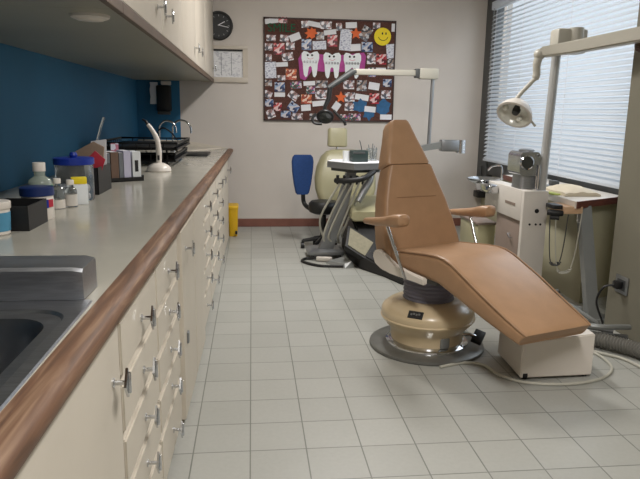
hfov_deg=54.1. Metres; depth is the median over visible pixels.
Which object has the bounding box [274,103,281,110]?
print
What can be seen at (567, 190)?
folded cloth
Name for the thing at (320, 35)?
print
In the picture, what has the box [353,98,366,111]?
cutout
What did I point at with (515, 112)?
lamp
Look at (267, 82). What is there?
print
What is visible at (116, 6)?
upper cabinet
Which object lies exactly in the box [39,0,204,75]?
upper cabinet
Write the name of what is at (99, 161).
leaflet
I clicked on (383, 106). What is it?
cutout
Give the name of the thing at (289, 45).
print
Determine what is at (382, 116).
paper note
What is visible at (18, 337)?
basin
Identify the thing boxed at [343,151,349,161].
paper cup
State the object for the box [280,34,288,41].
print
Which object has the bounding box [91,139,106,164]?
paper sheet
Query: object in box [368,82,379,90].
paper note
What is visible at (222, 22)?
wall clock
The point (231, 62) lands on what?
framed piece
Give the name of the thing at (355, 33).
star
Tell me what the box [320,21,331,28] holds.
print
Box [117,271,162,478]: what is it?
base cabinet
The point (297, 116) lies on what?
print
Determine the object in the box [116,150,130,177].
book
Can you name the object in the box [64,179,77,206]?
bottle
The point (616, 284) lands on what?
plug
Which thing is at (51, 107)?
wall
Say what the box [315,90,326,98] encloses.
print
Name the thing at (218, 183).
base cabinet
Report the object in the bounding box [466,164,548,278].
unit
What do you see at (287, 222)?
baseboard
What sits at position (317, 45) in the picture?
paper note
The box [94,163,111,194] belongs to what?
file box
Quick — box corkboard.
[263,17,395,121]
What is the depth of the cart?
5.06 m
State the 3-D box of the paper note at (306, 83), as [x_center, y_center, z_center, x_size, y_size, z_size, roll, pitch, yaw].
[-0.108,-1.576,6.319,0.120,0.051,0.001,0,12,-6]
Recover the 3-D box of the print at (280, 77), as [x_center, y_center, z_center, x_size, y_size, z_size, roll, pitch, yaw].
[-0.387,-1.620,6.278,0.078,0.052,0.004,0,12,-6]
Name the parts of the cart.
handpiece rail, arm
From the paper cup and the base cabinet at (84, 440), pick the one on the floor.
the base cabinet at (84, 440)
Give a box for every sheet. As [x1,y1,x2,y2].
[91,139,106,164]
[298,52,365,79]
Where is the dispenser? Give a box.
[150,81,171,114]
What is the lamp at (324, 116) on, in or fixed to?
on the floor
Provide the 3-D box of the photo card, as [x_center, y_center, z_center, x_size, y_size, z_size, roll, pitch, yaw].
[-1.099,-0.421,3.361,0.042,0.188,0.002,-8,14,-37]
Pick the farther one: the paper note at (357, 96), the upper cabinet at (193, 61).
the paper note at (357, 96)
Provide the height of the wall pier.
2.620 m
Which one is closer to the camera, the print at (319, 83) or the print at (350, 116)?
the print at (319, 83)
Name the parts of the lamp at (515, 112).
bulb, bulb, drop arm, post, swing arm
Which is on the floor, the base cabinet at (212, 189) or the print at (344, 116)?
the base cabinet at (212, 189)
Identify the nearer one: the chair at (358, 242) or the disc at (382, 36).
the chair at (358, 242)
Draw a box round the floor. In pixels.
[167,226,639,478]
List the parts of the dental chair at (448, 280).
armrest, armrest rod, backrest, floor plate, seat frame, pedal arm, armrest, armrest rod, seat and leg rest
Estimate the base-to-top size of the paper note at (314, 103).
0.068 m
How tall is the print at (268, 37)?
0.057 m
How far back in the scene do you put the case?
5.01 m
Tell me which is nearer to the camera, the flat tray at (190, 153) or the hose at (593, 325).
the hose at (593, 325)
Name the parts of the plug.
cord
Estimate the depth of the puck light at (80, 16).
1.92 m
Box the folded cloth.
[546,184,600,196]
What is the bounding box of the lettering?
[268,23,294,31]
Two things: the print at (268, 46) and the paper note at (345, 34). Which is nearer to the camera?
the print at (268, 46)
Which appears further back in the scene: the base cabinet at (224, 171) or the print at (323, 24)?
the print at (323, 24)
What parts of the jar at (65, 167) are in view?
lid, lid knob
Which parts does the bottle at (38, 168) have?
lid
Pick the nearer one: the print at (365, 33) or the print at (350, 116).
the print at (365, 33)
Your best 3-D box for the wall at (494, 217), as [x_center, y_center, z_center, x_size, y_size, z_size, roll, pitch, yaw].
[1.968,-1.115,5.006,0.080,2.620,3.220,0,12,-6]
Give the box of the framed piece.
[201,45,247,82]
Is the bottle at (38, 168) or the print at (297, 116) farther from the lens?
the print at (297, 116)
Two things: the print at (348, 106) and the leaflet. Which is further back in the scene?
the print at (348, 106)
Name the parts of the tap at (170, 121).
spout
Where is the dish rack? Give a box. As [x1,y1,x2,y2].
[106,127,189,164]
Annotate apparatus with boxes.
[507,148,540,189]
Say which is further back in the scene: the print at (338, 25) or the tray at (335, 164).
the print at (338, 25)
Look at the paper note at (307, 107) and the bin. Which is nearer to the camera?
the bin
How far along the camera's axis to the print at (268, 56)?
6.23 m
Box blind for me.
[483,0,639,188]
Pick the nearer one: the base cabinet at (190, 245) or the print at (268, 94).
the base cabinet at (190, 245)
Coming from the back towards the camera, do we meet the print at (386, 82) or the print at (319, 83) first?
the print at (386, 82)
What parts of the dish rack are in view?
handle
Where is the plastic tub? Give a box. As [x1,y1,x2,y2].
[0,199,10,235]
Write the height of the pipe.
0.169 m
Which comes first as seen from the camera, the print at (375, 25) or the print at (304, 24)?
the print at (304, 24)
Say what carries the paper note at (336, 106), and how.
attached to the corkboard
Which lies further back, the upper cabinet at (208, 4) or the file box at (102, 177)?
the upper cabinet at (208, 4)
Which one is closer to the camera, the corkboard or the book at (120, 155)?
the book at (120, 155)
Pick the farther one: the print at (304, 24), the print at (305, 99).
the print at (305, 99)
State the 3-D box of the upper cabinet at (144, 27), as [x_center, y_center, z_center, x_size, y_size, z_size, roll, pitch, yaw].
[-1.011,-1.385,2.470,0.795,1.152,1.618,0,12,-6]
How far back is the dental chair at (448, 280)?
3.04 m
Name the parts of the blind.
cord, cord, rail, cord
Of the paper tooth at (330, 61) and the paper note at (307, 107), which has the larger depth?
the paper note at (307, 107)
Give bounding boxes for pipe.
[556,289,581,309]
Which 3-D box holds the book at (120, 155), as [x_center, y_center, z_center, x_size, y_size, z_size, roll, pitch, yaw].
[-1.071,-0.390,3.319,0.022,0.144,0.100,-8,14,-37]
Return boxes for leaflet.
[89,151,104,168]
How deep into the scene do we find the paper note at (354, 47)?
6.29 m
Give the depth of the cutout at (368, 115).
6.45 m
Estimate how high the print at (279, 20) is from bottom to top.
0.057 m
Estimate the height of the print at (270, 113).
0.109 m
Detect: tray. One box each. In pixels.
[106,141,177,147]
[111,175,143,182]
[186,151,210,156]
[327,159,379,172]
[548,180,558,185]
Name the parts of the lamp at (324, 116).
handle, drop arm, handle, link arm, arm, arm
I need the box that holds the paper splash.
[305,28,317,38]
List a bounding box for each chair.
[314,128,403,284]
[363,120,594,378]
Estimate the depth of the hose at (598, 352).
3.12 m
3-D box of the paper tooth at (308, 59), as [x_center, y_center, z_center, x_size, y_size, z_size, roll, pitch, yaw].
[-0.097,-1.755,6.272,0.178,0.252,0.010,0,12,-6]
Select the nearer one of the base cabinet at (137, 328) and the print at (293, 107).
the base cabinet at (137, 328)
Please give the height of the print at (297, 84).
0.076 m
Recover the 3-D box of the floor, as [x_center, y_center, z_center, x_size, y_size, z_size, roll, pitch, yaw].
[0.383,0.716,2.703,3.990,0.100,8.500,0,12,-6]
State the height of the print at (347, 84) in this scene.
0.086 m
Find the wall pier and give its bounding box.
[604,3,639,341]
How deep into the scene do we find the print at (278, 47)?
6.22 m
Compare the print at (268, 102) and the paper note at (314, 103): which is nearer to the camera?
the print at (268, 102)
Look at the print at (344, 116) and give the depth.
6.42 m
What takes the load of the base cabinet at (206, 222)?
on the floor
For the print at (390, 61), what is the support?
attached to the corkboard
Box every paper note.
[265,19,277,23]
[265,62,275,77]
[274,92,284,96]
[276,62,287,66]
[289,32,300,41]
[301,104,310,110]
[303,81,314,85]
[308,21,319,27]
[312,41,325,49]
[312,100,324,106]
[324,29,335,34]
[331,101,340,111]
[339,29,351,50]
[346,22,356,27]
[350,44,360,50]
[355,93,368,100]
[364,106,375,112]
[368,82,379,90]
[380,114,391,119]
[386,44,393,58]
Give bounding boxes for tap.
[158,120,176,151]
[170,119,191,151]
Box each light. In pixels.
[70,12,109,21]
[142,119,170,171]
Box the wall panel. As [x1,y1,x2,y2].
[136,80,180,139]
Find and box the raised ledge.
[129,139,224,150]
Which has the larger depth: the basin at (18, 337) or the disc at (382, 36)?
the disc at (382, 36)
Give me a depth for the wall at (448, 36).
6.42 m
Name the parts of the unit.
chrome drawer, water spout, panel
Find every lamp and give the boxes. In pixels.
[311,68,465,152]
[496,26,639,190]
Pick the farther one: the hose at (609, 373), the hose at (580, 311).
the hose at (580, 311)
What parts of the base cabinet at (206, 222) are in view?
drawer, drawer, drawer, drawer, drawer, knob, knob, knob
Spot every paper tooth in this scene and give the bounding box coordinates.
[301,51,318,76]
[323,52,340,77]
[344,53,360,78]
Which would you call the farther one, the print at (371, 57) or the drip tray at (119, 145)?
the print at (371, 57)
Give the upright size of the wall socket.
0.100 m
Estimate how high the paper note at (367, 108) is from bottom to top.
0.067 m
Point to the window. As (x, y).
(494, 171)
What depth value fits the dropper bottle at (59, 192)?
2.36 m
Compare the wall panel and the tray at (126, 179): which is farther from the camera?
the wall panel
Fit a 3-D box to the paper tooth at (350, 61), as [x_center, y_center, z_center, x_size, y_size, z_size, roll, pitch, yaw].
[0.325,-1.752,6.317,0.178,0.252,0.012,0,12,-6]
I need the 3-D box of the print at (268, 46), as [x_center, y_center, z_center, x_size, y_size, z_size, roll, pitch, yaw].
[-0.516,-1.910,6.205,0.088,0.067,0.003,0,12,-6]
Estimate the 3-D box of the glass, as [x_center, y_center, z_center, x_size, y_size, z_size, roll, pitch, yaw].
[0.429,-0.703,5.179,0.089,0.100,0.090,0,12,-6]
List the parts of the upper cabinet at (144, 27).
door, knob, knob, door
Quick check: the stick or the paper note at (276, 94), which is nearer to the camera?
the stick
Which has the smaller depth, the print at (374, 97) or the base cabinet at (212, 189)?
the base cabinet at (212, 189)
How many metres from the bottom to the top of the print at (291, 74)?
0.105 m
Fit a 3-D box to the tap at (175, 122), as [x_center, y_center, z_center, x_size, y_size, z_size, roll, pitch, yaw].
[-1.283,-0.950,5.721,0.231,0.294,0.055,0,12,-6]
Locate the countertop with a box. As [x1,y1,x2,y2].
[0,148,232,478]
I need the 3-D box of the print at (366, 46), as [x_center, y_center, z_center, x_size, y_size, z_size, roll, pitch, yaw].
[0.475,-1.938,6.306,0.112,0.095,0.006,0,12,-6]
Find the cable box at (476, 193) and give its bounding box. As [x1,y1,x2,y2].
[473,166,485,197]
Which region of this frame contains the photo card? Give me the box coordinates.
[110,143,118,151]
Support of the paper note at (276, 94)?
attached to the corkboard
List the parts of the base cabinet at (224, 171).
door, door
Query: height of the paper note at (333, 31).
0.064 m
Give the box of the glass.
[367,148,376,160]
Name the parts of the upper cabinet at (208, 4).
door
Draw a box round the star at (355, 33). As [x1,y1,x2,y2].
[350,28,360,38]
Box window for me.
[477,0,618,194]
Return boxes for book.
[107,151,118,177]
[107,153,109,162]
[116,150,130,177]
[118,152,123,177]
[130,150,140,176]
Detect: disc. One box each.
[374,28,390,45]
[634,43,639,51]
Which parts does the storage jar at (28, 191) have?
lid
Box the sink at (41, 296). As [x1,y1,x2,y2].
[0,255,96,410]
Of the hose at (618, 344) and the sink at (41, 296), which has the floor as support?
the hose at (618, 344)
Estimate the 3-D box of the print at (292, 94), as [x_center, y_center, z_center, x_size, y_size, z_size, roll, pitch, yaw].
[-0.268,-1.455,6.325,0.128,0.121,0.003,0,12,-6]
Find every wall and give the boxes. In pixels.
[0,43,137,191]
[179,0,512,218]
[481,176,509,232]
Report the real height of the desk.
0.682 m
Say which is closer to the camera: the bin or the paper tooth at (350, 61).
the bin
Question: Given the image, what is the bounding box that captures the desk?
[503,175,617,322]
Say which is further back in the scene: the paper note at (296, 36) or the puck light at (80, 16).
the paper note at (296, 36)
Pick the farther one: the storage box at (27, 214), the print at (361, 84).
the print at (361, 84)
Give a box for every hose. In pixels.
[439,351,612,385]
[562,299,600,323]
[587,328,613,332]
[588,323,631,329]
[591,331,639,358]
[593,331,627,338]
[594,350,639,367]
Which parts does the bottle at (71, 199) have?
lid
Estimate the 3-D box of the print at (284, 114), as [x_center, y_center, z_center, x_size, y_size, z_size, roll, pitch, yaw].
[-0.348,-1.272,6.353,0.098,0.067,0.006,0,12,-6]
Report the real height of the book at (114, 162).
0.149 m
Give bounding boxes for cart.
[306,159,379,257]
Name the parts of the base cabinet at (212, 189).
drawer, drawer, drawer, drawer, drawer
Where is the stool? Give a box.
[292,155,336,247]
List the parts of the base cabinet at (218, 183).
drawer, drawer, drawer, drawer, drawer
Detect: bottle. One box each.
[27,162,52,185]
[52,178,65,208]
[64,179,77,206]
[71,176,88,204]
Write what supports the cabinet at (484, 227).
on the floor
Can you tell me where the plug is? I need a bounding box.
[595,280,622,331]
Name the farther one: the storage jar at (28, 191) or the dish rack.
the dish rack
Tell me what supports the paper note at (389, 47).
attached to the corkboard
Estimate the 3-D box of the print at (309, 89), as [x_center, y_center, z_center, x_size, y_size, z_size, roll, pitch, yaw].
[-0.097,-1.513,6.331,0.088,0.071,0.006,0,12,-6]
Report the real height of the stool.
0.809 m
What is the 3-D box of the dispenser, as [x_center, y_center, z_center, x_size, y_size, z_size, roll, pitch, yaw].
[-1.569,-1.395,6.162,0.203,0.322,0.094,0,12,-6]
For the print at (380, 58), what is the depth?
6.34 m
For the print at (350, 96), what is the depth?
6.38 m
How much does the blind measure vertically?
1.532 m
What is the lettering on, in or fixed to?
attached to the corkboard
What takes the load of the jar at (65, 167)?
on the countertop
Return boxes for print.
[263,90,272,98]
[265,43,271,49]
[265,80,271,85]
[265,99,272,106]
[266,35,275,40]
[266,54,271,60]
[266,108,275,118]
[274,43,284,54]
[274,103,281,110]
[275,82,284,91]
[278,19,286,22]
[278,75,284,80]
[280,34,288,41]
[281,111,290,117]
[282,52,293,60]
[286,42,294,49]
[286,69,296,79]
[287,89,299,101]
[287,101,299,112]
[290,81,301,88]
[292,113,302,119]
[301,21,308,27]
[301,94,311,103]
[302,39,310,49]
[306,86,314,93]
[315,80,327,87]
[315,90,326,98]
[316,32,323,39]
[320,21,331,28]
[327,35,336,46]
[336,23,341,30]
[340,114,346,119]
[343,80,353,88]
[345,92,354,101]
[345,103,353,110]
[348,114,360,119]
[357,80,366,90]
[359,25,372,41]
[361,42,372,51]
[367,53,375,63]
[369,93,378,103]
[373,23,379,28]
[376,54,385,64]
[381,90,390,98]
[383,79,391,86]
[388,59,393,68]
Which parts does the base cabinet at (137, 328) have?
drawer, drawer, drawer, drawer, knob, knob, knob, knob, drawer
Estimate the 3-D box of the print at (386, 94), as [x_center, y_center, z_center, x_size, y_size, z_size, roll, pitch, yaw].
[0.676,-1.488,6.421,0.102,0.081,0.003,0,12,-6]
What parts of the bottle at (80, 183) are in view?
lid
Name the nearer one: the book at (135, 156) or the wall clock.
the book at (135, 156)
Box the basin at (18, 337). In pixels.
[0,319,43,373]
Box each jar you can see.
[19,185,54,219]
[52,152,94,200]
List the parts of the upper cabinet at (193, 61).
door, door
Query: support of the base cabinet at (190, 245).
on the floor
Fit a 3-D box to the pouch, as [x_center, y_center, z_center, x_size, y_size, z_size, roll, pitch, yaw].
[-1.068,-0.345,2.914,0.125,0.219,0.042,0,12,-6]
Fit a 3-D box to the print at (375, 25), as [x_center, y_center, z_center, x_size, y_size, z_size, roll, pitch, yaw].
[0.568,-2.143,6.276,0.073,0.057,0.003,0,12,-6]
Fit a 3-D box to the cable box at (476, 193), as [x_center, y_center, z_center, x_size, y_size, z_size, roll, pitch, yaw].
[1.702,-0.611,6.599,0.114,0.330,0.140,0,12,-6]
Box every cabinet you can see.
[0,0,122,12]
[0,0,182,58]
[14,326,131,478]
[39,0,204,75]
[109,0,216,82]
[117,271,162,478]
[153,238,184,478]
[174,199,205,427]
[202,189,213,326]
[207,179,219,302]
[214,171,224,278]
[219,160,230,261]
[460,216,495,244]
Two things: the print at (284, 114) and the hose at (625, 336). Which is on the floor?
the hose at (625, 336)
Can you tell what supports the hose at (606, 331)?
on the floor
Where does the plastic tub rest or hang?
on the countertop
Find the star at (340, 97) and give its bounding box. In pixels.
[335,92,345,101]
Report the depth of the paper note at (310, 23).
6.21 m
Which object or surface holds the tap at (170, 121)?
on the countertop
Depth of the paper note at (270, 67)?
6.25 m
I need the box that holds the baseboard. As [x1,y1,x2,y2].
[238,218,460,226]
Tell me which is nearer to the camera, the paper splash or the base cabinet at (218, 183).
the base cabinet at (218, 183)
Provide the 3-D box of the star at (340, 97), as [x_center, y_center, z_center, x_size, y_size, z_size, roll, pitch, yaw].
[0.213,-1.453,6.375,0.118,0.112,0.008,0,12,-6]
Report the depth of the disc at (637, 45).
3.26 m
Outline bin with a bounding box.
[229,203,238,235]
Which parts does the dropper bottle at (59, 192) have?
lid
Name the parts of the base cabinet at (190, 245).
door, knob, door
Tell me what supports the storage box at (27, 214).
on the countertop
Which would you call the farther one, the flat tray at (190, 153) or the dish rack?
the flat tray at (190, 153)
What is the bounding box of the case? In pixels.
[349,150,367,161]
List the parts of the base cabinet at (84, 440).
knob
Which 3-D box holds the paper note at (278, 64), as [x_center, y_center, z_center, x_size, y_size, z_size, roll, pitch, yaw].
[-0.380,-1.748,6.253,0.120,0.051,0.003,0,12,-6]
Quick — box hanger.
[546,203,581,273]
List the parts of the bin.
lid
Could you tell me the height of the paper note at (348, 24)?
0.063 m
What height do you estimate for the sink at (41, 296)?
0.236 m
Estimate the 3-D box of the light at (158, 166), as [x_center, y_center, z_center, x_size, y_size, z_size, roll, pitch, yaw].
[-0.997,-0.581,3.858,0.151,0.320,0.151,-7,14,-34]
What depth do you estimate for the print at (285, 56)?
6.24 m
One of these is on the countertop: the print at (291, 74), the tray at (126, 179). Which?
the tray at (126, 179)
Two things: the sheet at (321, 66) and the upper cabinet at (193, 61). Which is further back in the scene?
the sheet at (321, 66)
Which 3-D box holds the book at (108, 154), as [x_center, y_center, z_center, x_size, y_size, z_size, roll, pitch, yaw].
[-1.124,-0.382,3.279,0.015,0.144,0.100,-8,14,-37]
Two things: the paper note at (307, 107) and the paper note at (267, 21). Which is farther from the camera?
the paper note at (307, 107)
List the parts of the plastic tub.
lid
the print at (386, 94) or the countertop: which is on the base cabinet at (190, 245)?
the countertop
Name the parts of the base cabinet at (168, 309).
drawer, drawer, drawer, drawer, drawer, knob, knob, knob, knob, knob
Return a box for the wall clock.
[213,11,232,39]
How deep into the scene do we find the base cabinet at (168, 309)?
2.03 m
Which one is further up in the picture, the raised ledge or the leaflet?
the raised ledge
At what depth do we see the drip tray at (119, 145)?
4.35 m
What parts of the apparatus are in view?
dial glass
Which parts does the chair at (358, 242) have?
backrest, tread frame, tread panel, seat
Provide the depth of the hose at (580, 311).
3.60 m
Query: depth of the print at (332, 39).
6.25 m
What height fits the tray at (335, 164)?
0.078 m
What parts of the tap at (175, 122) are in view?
spout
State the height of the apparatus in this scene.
0.253 m
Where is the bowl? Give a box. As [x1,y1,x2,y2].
[466,176,502,183]
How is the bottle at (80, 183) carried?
on the countertop
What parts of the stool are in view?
backrest, leg, leg, seat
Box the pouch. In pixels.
[75,142,103,157]
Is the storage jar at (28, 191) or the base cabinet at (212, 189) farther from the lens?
the base cabinet at (212, 189)
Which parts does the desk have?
slanted leg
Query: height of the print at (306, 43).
0.105 m
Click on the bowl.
(474, 179)
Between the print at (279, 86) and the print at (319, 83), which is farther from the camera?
the print at (319, 83)
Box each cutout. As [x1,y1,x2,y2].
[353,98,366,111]
[363,112,373,120]
[376,98,390,114]
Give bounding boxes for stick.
[96,117,104,139]
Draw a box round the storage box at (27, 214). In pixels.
[5,198,47,230]
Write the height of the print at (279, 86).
0.090 m
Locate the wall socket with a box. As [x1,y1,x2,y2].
[615,274,628,295]

